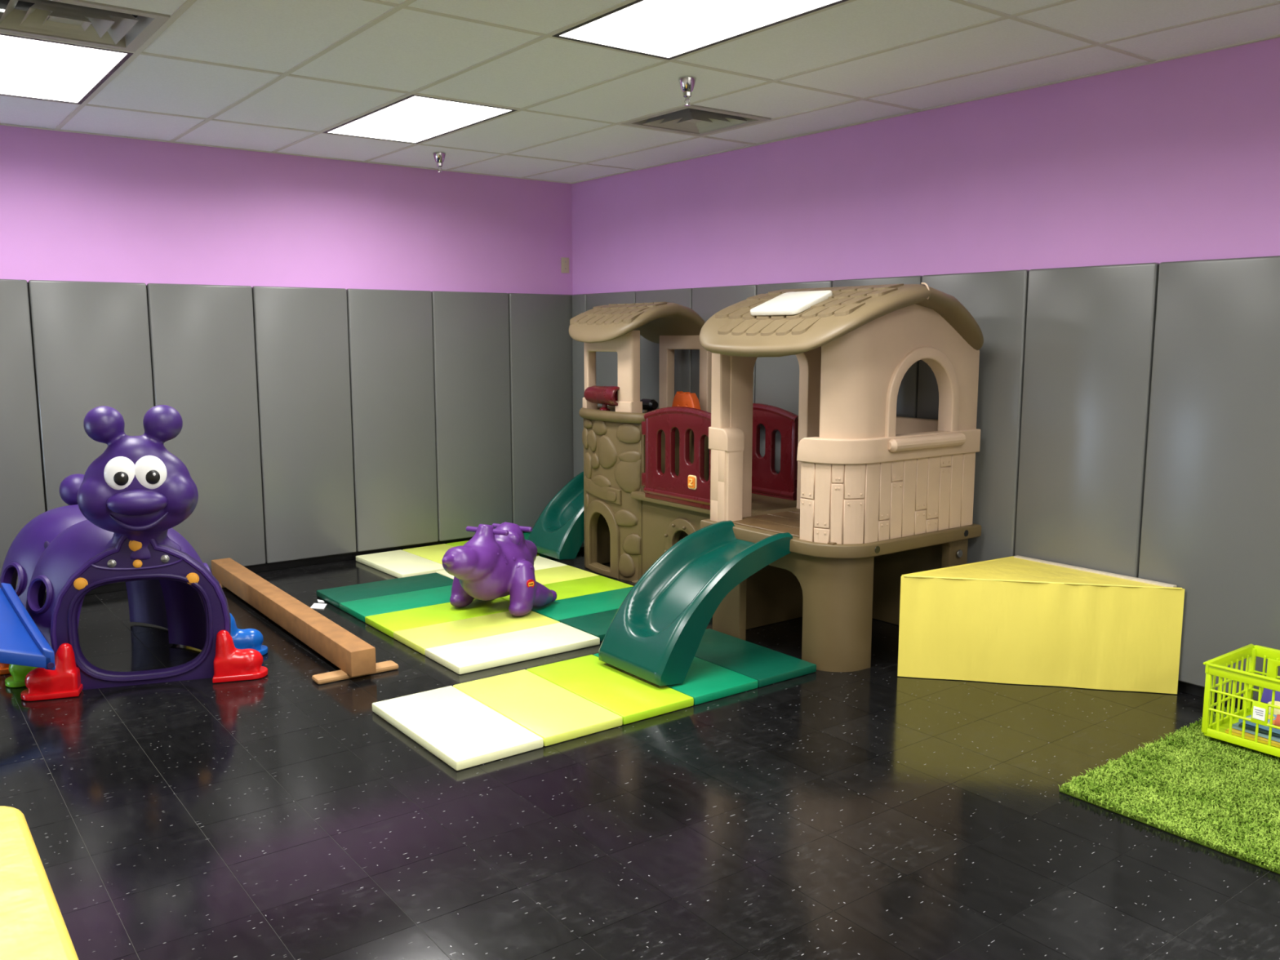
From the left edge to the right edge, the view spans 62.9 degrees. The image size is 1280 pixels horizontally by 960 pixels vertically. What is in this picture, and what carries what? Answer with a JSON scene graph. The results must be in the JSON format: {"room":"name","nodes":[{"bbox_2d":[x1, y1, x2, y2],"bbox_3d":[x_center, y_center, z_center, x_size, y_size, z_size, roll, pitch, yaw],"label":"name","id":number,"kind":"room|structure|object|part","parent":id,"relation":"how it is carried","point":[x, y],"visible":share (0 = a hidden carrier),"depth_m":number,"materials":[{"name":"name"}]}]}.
{"room":"indoor playroom","nodes":[
{"label":"indoor playroom","id":0,"kind":"room"},
{"bbox_2d":[0,124,573,592],"bbox_3d":[-3.162,-0.739,6.094,6.800,2.831,0.150,-6,10,-37],"label":"wall","id":1,"kind":"structure","parent":0,"point":[351,357],"depth_m":6.70,"materials":[{"name":"purple paint"}]},
{"bbox_2d":[0,123,570,183],"bbox_3d":[-3.141,-1.957,5.896,6.600,0.005,0.022,-6,10,-37],"label":"trim","id":2,"kind":"structure","parent":1,"relation":"attached to","point":[0,123],"depth_m":6.48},
{"bbox_2d":[44,531,531,600],"bbox_3d":[-3.144,0.617,6.257,6.600,0.100,0.012,-6,10,-37],"label":"baseboard","id":3,"kind":"structure","parent":1,"relation":"attached to","point":[351,556],"depth_m":6.96,"materials":[{"name":"black rubber"}]},
{"bbox_2d":[560,257,568,273],"bbox_3d":[-0.566,-1.625,7.915,0.069,0.115,0.008,-6,10,-37],"label":"outlet plate","id":4,"kind":"object","parent":1,"relation":"attached to","point":[565,261],"visible":1,"depth_m":7.91,"materials":[{"name":"beige plastic"}]},
{"bbox_2d":[0,551,1279,959],"bbox_3d":[-0.313,1.220,2.560,6.600,0.080,9.400,-6,10,-37],"label":"floor","id":5,"kind":"structure","parent":0,"point":[873,812],"depth_m":3.27,"materials":[{"name":"tile"}]},
{"bbox_2d":[0,582,55,670],"bbox_3d":[-2.829,0.650,4.411,0.740,0.542,0.441,8,11,44],"label":"slide","id":6,"kind":"object","parent":5,"relation":"on","point":[22,642],"visible":1,"depth_m":4.37,"materials":[{"name":"blue plastic"}]},
{"bbox_2d":[0,805,78,959],"bbox_3d":[-1.286,1.092,1.357,1.072,0.500,1.740,-6,10,-37],"label":"table","id":7,"kind":"object","parent":5,"relation":"on","point":[33,926],"visible":1,"depth_m":1.89,"materials":[{"name":"yellow plastic"}]},
{"bbox_2d":[0,404,267,701],"bbox_3d":[-2.408,0.249,4.870,1.104,1.237,1.326,-6,10,-37],"label":"tunnel","id":8,"kind":"object","parent":5,"relation":"on","point":[120,516],"visible":0.91,"depth_m":4.54,"materials":[{"name":"purple plastic"}]},
{"bbox_3d":[-2.813,0.112,5.244,0.165,0.288,0.164,-6,10,-37],"label":"tail knob","id":9,"kind":"part","parent":8,"relation":"part of","materials":[{"name":"purple plastic"}]},
{"bbox_3d":[-2.183,0.559,4.581,0.718,0.703,0.060,-3,8,-18],"label":"panel","id":10,"kind":"part","parent":8,"relation":"part of","materials":[{"name":"purple plastic"}]},
{"bbox_2d":[211,557,398,684],"bbox_3d":[-1.916,0.690,5.573,0.380,0.142,2.350,-6,10,-36],"label":"beam","id":11,"kind":"structure","parent":5,"relation":"on","point":[355,657],"depth_m":5.13,"materials":[{"name":"wood"}]},
{"bbox_2d":[310,603,326,608],"bbox_3d":[-1.813,0.713,5.908,0.085,0.004,0.124,0,8,-3],"label":"paper scrap","id":12,"kind":"object","parent":5,"relation":"on","point":[316,606],"visible":0.86,"depth_m":5.91,"materials":[{"name":"white paper"}]},
{"bbox_2d":[316,572,599,674],"bbox_3d":[-1.048,0.731,5.655,0.775,0.037,1.802,-6,10,-37],"label":"mat","id":13,"kind":"object","parent":5,"relation":"on","point":[417,611],"visible":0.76,"depth_m":5.41,"materials":[{"name":"plastic"}]},
{"bbox_3d":[-1.484,0.652,6.226,0.775,0.037,0.358,-6,10,-37],"label":"mat panel","id":14,"kind":"part","parent":13,"relation":"part of","materials":[{"name":"green plastic"}]},
{"bbox_3d":[-1.266,0.691,5.940,0.775,0.037,0.358,-6,10,-37],"label":"mat panel","id":15,"kind":"part","parent":13,"relation":"part of","materials":[{"name":"plastic"}]},
{"bbox_3d":[-1.048,0.731,5.655,0.775,0.037,0.358,-6,10,-37],"label":"mat panel","id":16,"kind":"part","parent":13,"relation":"part of","materials":[{"name":"yellow plastic"}]},
{"bbox_3d":[-0.831,0.770,5.370,0.775,0.037,0.358,-6,10,-37],"label":"mat panel","id":17,"kind":"part","parent":13,"relation":"part of","materials":[{"name":"yellow plastic"}]},
{"bbox_2d":[441,521,556,616],"bbox_3d":[-0.827,0.463,5.677,0.744,0.485,0.571,-6,10,-37],"label":"dinosaur","id":18,"kind":"object","parent":13,"relation":"on","point":[497,562],"visible":1,"depth_m":5.53,"materials":[{"name":"purple plastic"}]},
{"bbox_3d":[-0.709,0.264,5.788,0.260,0.028,0.028,4,9,27],"label":"handle","id":19,"kind":"part","parent":18,"relation":"part of","materials":[{"name":"purple plastic"}]},
{"bbox_3d":[-0.718,0.326,5.705,0.103,0.110,0.141,-6,10,-37],"label":"seat","id":20,"kind":"part","parent":18,"relation":"part of","materials":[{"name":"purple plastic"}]},
{"bbox_3d":[-0.613,0.810,5.085,0.775,0.037,0.358,-6,10,-37],"label":"mat panel","id":21,"kind":"part","parent":13,"relation":"part of","materials":[{"name":"white plastic"}]},
{"bbox_2d":[355,532,584,577],"bbox_3d":[-1.040,0.497,7.340,1.725,0.037,0.759,-6,10,-37],"label":"mat","id":22,"kind":"object","parent":5,"relation":"on","point":[418,561],"visible":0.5,"depth_m":6.97,"materials":[{"name":"beige plastic"}]},
{"bbox_3d":[-1.575,0.556,6.918,0.357,0.037,0.723,-6,10,-37],"label":"mat panel","id":23,"kind":"part","parent":22,"relation":"part of","materials":[{"name":"white plastic"}]},
{"bbox_3d":[-1.307,0.526,7.129,0.357,0.037,0.723,-6,10,-37],"label":"mat panel","id":24,"kind":"part","parent":22,"relation":"part of","materials":[{"name":"yellow plastic"}]},
{"bbox_3d":[-1.040,0.497,7.340,0.357,0.037,0.723,-6,10,-37],"label":"mat panel","id":25,"kind":"part","parent":22,"relation":"part of","materials":[{"name":"plastic"}]},
{"bbox_3d":[-0.772,0.468,7.552,0.357,0.037,0.723,-6,10,-37],"label":"mat panel","id":26,"kind":"part","parent":22,"relation":"part of","materials":[{"name":"green plastic"}]},
{"bbox_3d":[-0.505,0.439,7.763,0.357,0.037,0.723,-6,10,-37],"label":"mat panel","id":27,"kind":"part","parent":22,"relation":"part of","materials":[{"name":"green plastic"}]},
{"bbox_2d":[435,555,712,641],"bbox_3d":[-0.448,0.662,6.154,0.770,0.037,1.802,-6,10,-37],"label":"mat","id":28,"kind":"object","parent":5,"relation":"on","point":[587,602],"visible":0.34,"depth_m":6.01,"materials":[{"name":"plastic"}]},
{"bbox_3d":[-0.884,0.583,6.724,0.770,0.037,0.358,-6,10,-37],"label":"mat panel","id":29,"kind":"part","parent":28,"relation":"part of","materials":[{"name":"plastic"}]},
{"bbox_3d":[-0.448,0.662,6.154,0.770,0.037,0.358,-6,10,-37],"label":"mat panel","id":30,"kind":"part","parent":28,"relation":"part of","materials":[{"name":"plastic"}]},
{"bbox_3d":[-0.666,0.622,6.439,0.770,0.037,0.358,-6,10,-37],"label":"mat panel","id":31,"kind":"part","parent":28,"relation":"part of","materials":[{"name":"yellow plastic"}]},
{"bbox_3d":[-0.231,0.701,5.869,0.770,0.037,0.358,-6,10,-37],"label":"mat panel","id":32,"kind":"part","parent":28,"relation":"part of","materials":[{"name":"green plastic"}]},
{"bbox_3d":[-0.013,0.741,5.583,0.770,0.037,0.358,-6,10,-37],"label":"mat panel","id":33,"kind":"part","parent":28,"relation":"part of","materials":[{"name":"green plastic"}]},
{"bbox_2d":[372,628,816,770],"bbox_3d":[-0.144,0.890,4.507,1.817,0.037,0.745,-6,10,-37],"label":"mat","id":34,"kind":"object","parent":5,"relation":"on","point":[465,725],"visible":0.89,"depth_m":4.28,"materials":[{"name":"yellow plastic"}]},
{"bbox_3d":[-0.725,0.951,4.072,0.361,0.037,0.745,-6,10,-37],"label":"mat panel","id":35,"kind":"part","parent":34,"relation":"part of","materials":[{"name":"white plastic"}]},
{"bbox_3d":[-0.435,0.920,4.290,0.361,0.037,0.745,-6,10,-37],"label":"mat panel","id":36,"kind":"part","parent":34,"relation":"part of","materials":[{"name":"yellow plastic"}]},
{"bbox_3d":[-0.144,0.890,4.507,0.361,0.037,0.745,-6,10,-37],"label":"mat panel","id":37,"kind":"part","parent":34,"relation":"part of","materials":[{"name":"yellow plastic"}]},
{"bbox_3d":[0.146,0.860,4.724,0.361,0.037,0.745,-6,10,-37],"label":"mat panel","id":38,"kind":"part","parent":34,"relation":"part of","materials":[{"name":"green plastic"}]},
{"bbox_3d":[0.437,0.830,4.942,0.361,0.037,0.745,-6,10,-37],"label":"mat panel","id":39,"kind":"part","parent":34,"relation":"part of","materials":[{"name":"green plastic"}]},
{"bbox_2d":[527,282,983,685],"bbox_3d":[0.066,-0.121,5.777,1.822,1.806,3.194,-6,10,-37],"label":"playhouse","id":40,"kind":"object","parent":5,"relation":"on","point":[864,496],"visible":0.98,"depth_m":4.96,"materials":[{"name":"beige plastic"}]},
{"bbox_3d":[-0.248,0.364,6.706,0.054,0.478,0.402,-5,9,-33],"label":"door frame","id":41,"kind":"part","parent":40,"relation":"part of","materials":[{"name":"beige plastic"}]},
{"bbox_3d":[-0.198,-0.675,6.582,0.112,0.526,0.558,-5,10,-34],"label":"tower frame","id":42,"kind":"part","parent":40,"relation":"part of","materials":[{"name":"beige plastic"}]},
{"bbox_3d":[0.054,-0.487,6.755,0.072,0.070,0.140,-6,10,-37],"label":"grip knob","id":43,"kind":"part","parent":40,"relation":"part of","materials":[{"name":"black plastic"}]},
{"bbox_3d":[0.253,0.097,6.001,0.052,0.052,0.700,-6,10,-37],"label":"rail","id":44,"kind":"part","parent":40,"relation":"part of","materials":[{"name":"red plastic"}]},
{"bbox_3d":[0.368,0.433,5.995,0.040,0.545,1.110,-6,10,-37],"label":"bridge panel","id":45,"kind":"part","parent":40,"relation":"part of","materials":[{"name":"beige plastic"}]},
{"bbox_3d":[0.253,-0.365,5.937,0.048,0.102,0.714,-6,10,-37],"label":"rail","id":46,"kind":"part","parent":40,"relation":"part of","materials":[{"name":"red plastic"}]},
{"bbox_3d":[0.299,-0.682,6.744,0.070,0.524,0.494,-6,10,-37],"label":"tower frame","id":47,"kind":"part","parent":40,"relation":"part of","materials":[{"name":"beige plastic"}]},
{"bbox_3d":[0.289,-0.452,6.546,0.060,0.201,0.294,-6,10,-37],"label":"steering panel","id":48,"kind":"part","parent":40,"relation":"part of","materials":[{"name":"orange plastic"}]},
{"bbox_3d":[0.433,-0.234,5.188,0.110,0.908,0.136,-6,10,-37],"label":"post","id":49,"kind":"part","parent":40,"relation":"part of","materials":[{"name":"beige plastic"}]},
{"bbox_3d":[0.692,0.051,6.329,0.052,0.052,0.700,-6,10,-37],"label":"rail","id":50,"kind":"part","parent":40,"relation":"part of","materials":[{"name":"red plastic"}]},
{"bbox_3d":[0.692,-0.410,6.265,0.048,0.102,0.714,-6,10,-37],"label":"rail","id":51,"kind":"part","parent":40,"relation":"part of","materials":[{"name":"red plastic"}]},
{"bbox_3d":[1.348,0.495,5.531,0.040,0.540,0.830,-6,10,-37],"label":"panel","id":52,"kind":"part","parent":40,"relation":"part of","materials":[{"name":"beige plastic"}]},
{"bbox_3d":[1.322,-0.174,4.808,0.536,0.058,0.060,-6,10,-37],"label":"window sill","id":53,"kind":"part","parent":40,"relation":"part of","materials":[{"name":"beige plastic"}]},
{"bbox_2d":[897,555,1184,693],"bbox_3d":[1.776,0.630,4.796,1.159,0.469,0.543,2,8,12],"label":"wedge","id":54,"kind":"object","parent":5,"relation":"on","point":[1014,620],"visible":1,"depth_m":4.55,"materials":[{"name":"plastic"}]},
{"bbox_2d":[1057,706,1279,874],"bbox_3d":[2.226,1.038,3.458,1.294,0.033,1.126,-6,10,-37],"label":"shag rug","id":55,"kind":"object","parent":5,"relation":"on","point":[1221,796],"visible":0.84,"depth_m":3.47,"materials":[{"name":"green carpet"}]},
{"bbox_2d":[1201,644,1279,757],"bbox_3d":[2.363,0.820,3.860,0.396,0.280,0.391,-6,10,-37],"label":"crate","id":56,"kind":"object","parent":55,"relation":"on","point":[1217,666],"visible":1,"depth_m":3.87,"materials":[{"name":"plastic"}]},
{"bbox_3d":[2.112,0.815,3.893,0.020,0.260,0.020,-6,10,-37],"label":"corner post","id":57,"kind":"part","parent":56,"relation":"part of","materials":[{"name":"plastic"}]},
{"bbox_3d":[2.363,0.944,3.877,0.372,0.030,0.367,-6,10,-37],"label":"foot rail","id":58,"kind":"part","parent":56,"relation":"part of","materials":[{"name":"plastic"}]},
{"bbox_3d":[2.400,0.785,4.108,0.020,0.260,0.020,-6,10,-37],"label":"corner post","id":59,"kind":"part","parent":56,"relation":"part of","materials":[{"name":"plastic"}]},
{"bbox_2d":[1225,728,1279,747],"bbox_3d":[2.364,0.939,3.868,0.268,0.010,0.278,-6,10,-37],"label":"picture book","id":60,"kind":"object","parent":56,"relation":"in","point":[1234,731],"visible":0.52,"depth_m":3.83,"materials":[{"name":"paper"}]},
{"bbox_2d":[1231,721,1279,742],"bbox_3d":[2.360,0.925,3.863,0.200,0.013,0.240,-5,9,-33],"label":"picture book","id":61,"kind":"object","parent":60,"relation":"on","point":[1235,726],"visible":0.32,"depth_m":3.84,"materials":[{"name":"paper"}]},
{"bbox_2d":[1238,722,1279,737],"bbox_3d":[2.356,0.913,3.858,0.180,0.009,0.210,-7,11,-41],"label":"picture book","id":62,"kind":"object","parent":61,"relation":"on","point":[1246,726],"visible":0.36,"depth_m":3.83,"materials":[{"name":"paper"}]},
{"bbox_2d":[1238,712,1279,733],"bbox_3d":[2.349,0.900,3.857,0.160,0.011,0.190,-5,9,-31],"label":"picture book","id":63,"kind":"object","parent":62,"relation":"on","point":[1264,727],"visible":0.3,"depth_m":3.85,"materials":[{"name":"paper"}]},
{"bbox_2d":[1274,714,1279,726],"bbox_3d":[2.390,0.891,3.818,0.120,0.011,0.130,6,10,35],"label":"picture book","id":64,"kind":"object","parent":63,"relation":"on","point":[1277,722],"visible":0.69,"depth_m":3.83,"materials":[{"name":"paper"}]},
{"bbox_2d":[1261,688,1279,715],"bbox_3d":[2.458,0.855,3.953,0.053,0.115,0.200,-6,10,-37],"label":"picture book","id":65,"kind":"object","parent":60,"relation":"on","point":[1267,693],"visible":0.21,"depth_m":4.00,"materials":[{"name":"paper"}]},
{"bbox_2d":[1267,701,1279,715],"bbox_3d":[2.423,0.872,3.979,0.023,0.056,0.078,-6,10,-37],"label":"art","id":66,"kind":"object","parent":65,"relation":"attached to","point":[1276,711],"depth_m":3.98},
{"bbox_3d":[2.221,0.835,3.747,0.011,0.082,0.053,-6,10,-37],"label":"badge panel","id":67,"kind":"part","parent":56,"relation":"part of","materials":[{"name":"paper"}]},
{"bbox_3d":[2.491,0.752,3.968,0.008,0.104,0.209,-6,10,-37],"label":"handle panel","id":68,"kind":"part","parent":56,"relation":"part of","materials":[{"name":"plastic"}]},
{"bbox_2d":[0,0,1279,182],"bbox_3d":[-0.313,-1.533,2.178,6.600,0.182,9.400,-6,10,-37],"label":"ceiling","id":69,"kind":"structure","parent":0,"point":[273,76],"depth_m":4.44,"materials":[{"name":"tile"}]},
{"bbox_2d":[0,33,133,104],"bbox_3d":[-2.633,-1.780,4.523,0.573,0.028,1.180,-6,10,-37],"label":"recessed light","id":70,"kind":"object","parent":69,"relation":"in","point":[30,68],"visible":0.85,"depth_m":4.47,"materials":[{"name":"white plastic"}]},
{"bbox_2d":[0,0,169,51],"bbox_3d":[-2.090,-1.709,3.807,0.576,0.091,0.576,-6,10,-37],"label":"ceiling vent","id":71,"kind":"object","parent":69,"relation":"in","point":[77,21],"visible":0.98,"depth_m":3.86,"materials":[{"name":"grey metal"}]},
{"bbox_2d":[322,94,516,143],"bbox_3d":[-1.204,-1.928,5.592,0.573,0.028,1.180,-6,10,-37],"label":"recessed light","id":72,"kind":"object","parent":69,"relation":"in","point":[413,118],"visible":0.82,"depth_m":5.54,"materials":[{"name":"white plastic"}]},
{"bbox_2d":[432,151,445,173],"bbox_3d":[-1.259,-1.993,6.571,0.080,0.118,0.080,-6,10,-37],"label":"sprinkler","id":73,"kind":"object","parent":69,"relation":"attached to","point":[439,157],"visible":1,"depth_m":6.55,"materials":[{"name":"silver metal"}]},
{"bbox_2d":[678,75,696,106],"bbox_3d":[0.211,-1.727,4.654,0.080,0.118,0.080,-6,10,-37],"label":"sprinkler","id":74,"kind":"object","parent":69,"relation":"attached to","point":[686,82],"visible":1,"depth_m":4.63,"materials":[{"name":"silver metal"}]},
{"bbox_2d":[678,75,696,91],"bbox_3d":[0.211,-1.758,4.650,0.080,0.056,0.080,-6,10,-37],"label":"cup","id":75,"kind":"object","parent":74,"relation":"attached to","point":[686,82],"depth_m":4.62,"materials":[{"name":"silver metal"}]},
{"bbox_2d":[621,104,771,136],"bbox_3d":[0.292,-1.956,5.590,0.576,0.091,0.576,-6,10,-37],"label":"ceiling vent","id":76,"kind":"object","parent":69,"relation":"in","point":[696,120],"visible":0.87,"depth_m":5.60,"materials":[{"name":"grey metal"}]},
{"bbox_2d":[551,0,848,59],"bbox_3d":[0.248,-1.664,3.689,0.573,0.028,1.180,-6,10,-37],"label":"recessed light","id":77,"kind":"object","parent":69,"relation":"in","point":[667,29],"visible":0.89,"depth_m":3.83,"materials":[{"name":"white plastic"}]},
{"bbox_2d":[571,37,1279,700],"bbox_3d":[2.369,-0.491,4.306,0.150,2.831,9.500,-6,10,-37],"label":"wall","id":78,"kind":"structure","parent":0,"point":[1111,241],"depth_m":4.74,"materials":[{"name":"purple paint"}]},
{"bbox_2d":[570,34,1279,183],"bbox_3d":[2.317,-1.715,4.146,0.022,0.005,9.378,-6,10,-37],"label":"trim","id":79,"kind":"structure","parent":78,"relation":"attached to","point":[1275,36],"depth_m":5.02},
{"bbox_2d":[1177,680,1243,707],"bbox_3d":[2.318,0.859,4.510,0.012,0.100,9.388,-6,10,-37],"label":"baseboard","id":80,"kind":"structure","parent":78,"relation":"attached to","point":[1185,687],"depth_m":4.45,"materials":[{"name":"black rubber"}]}
]}

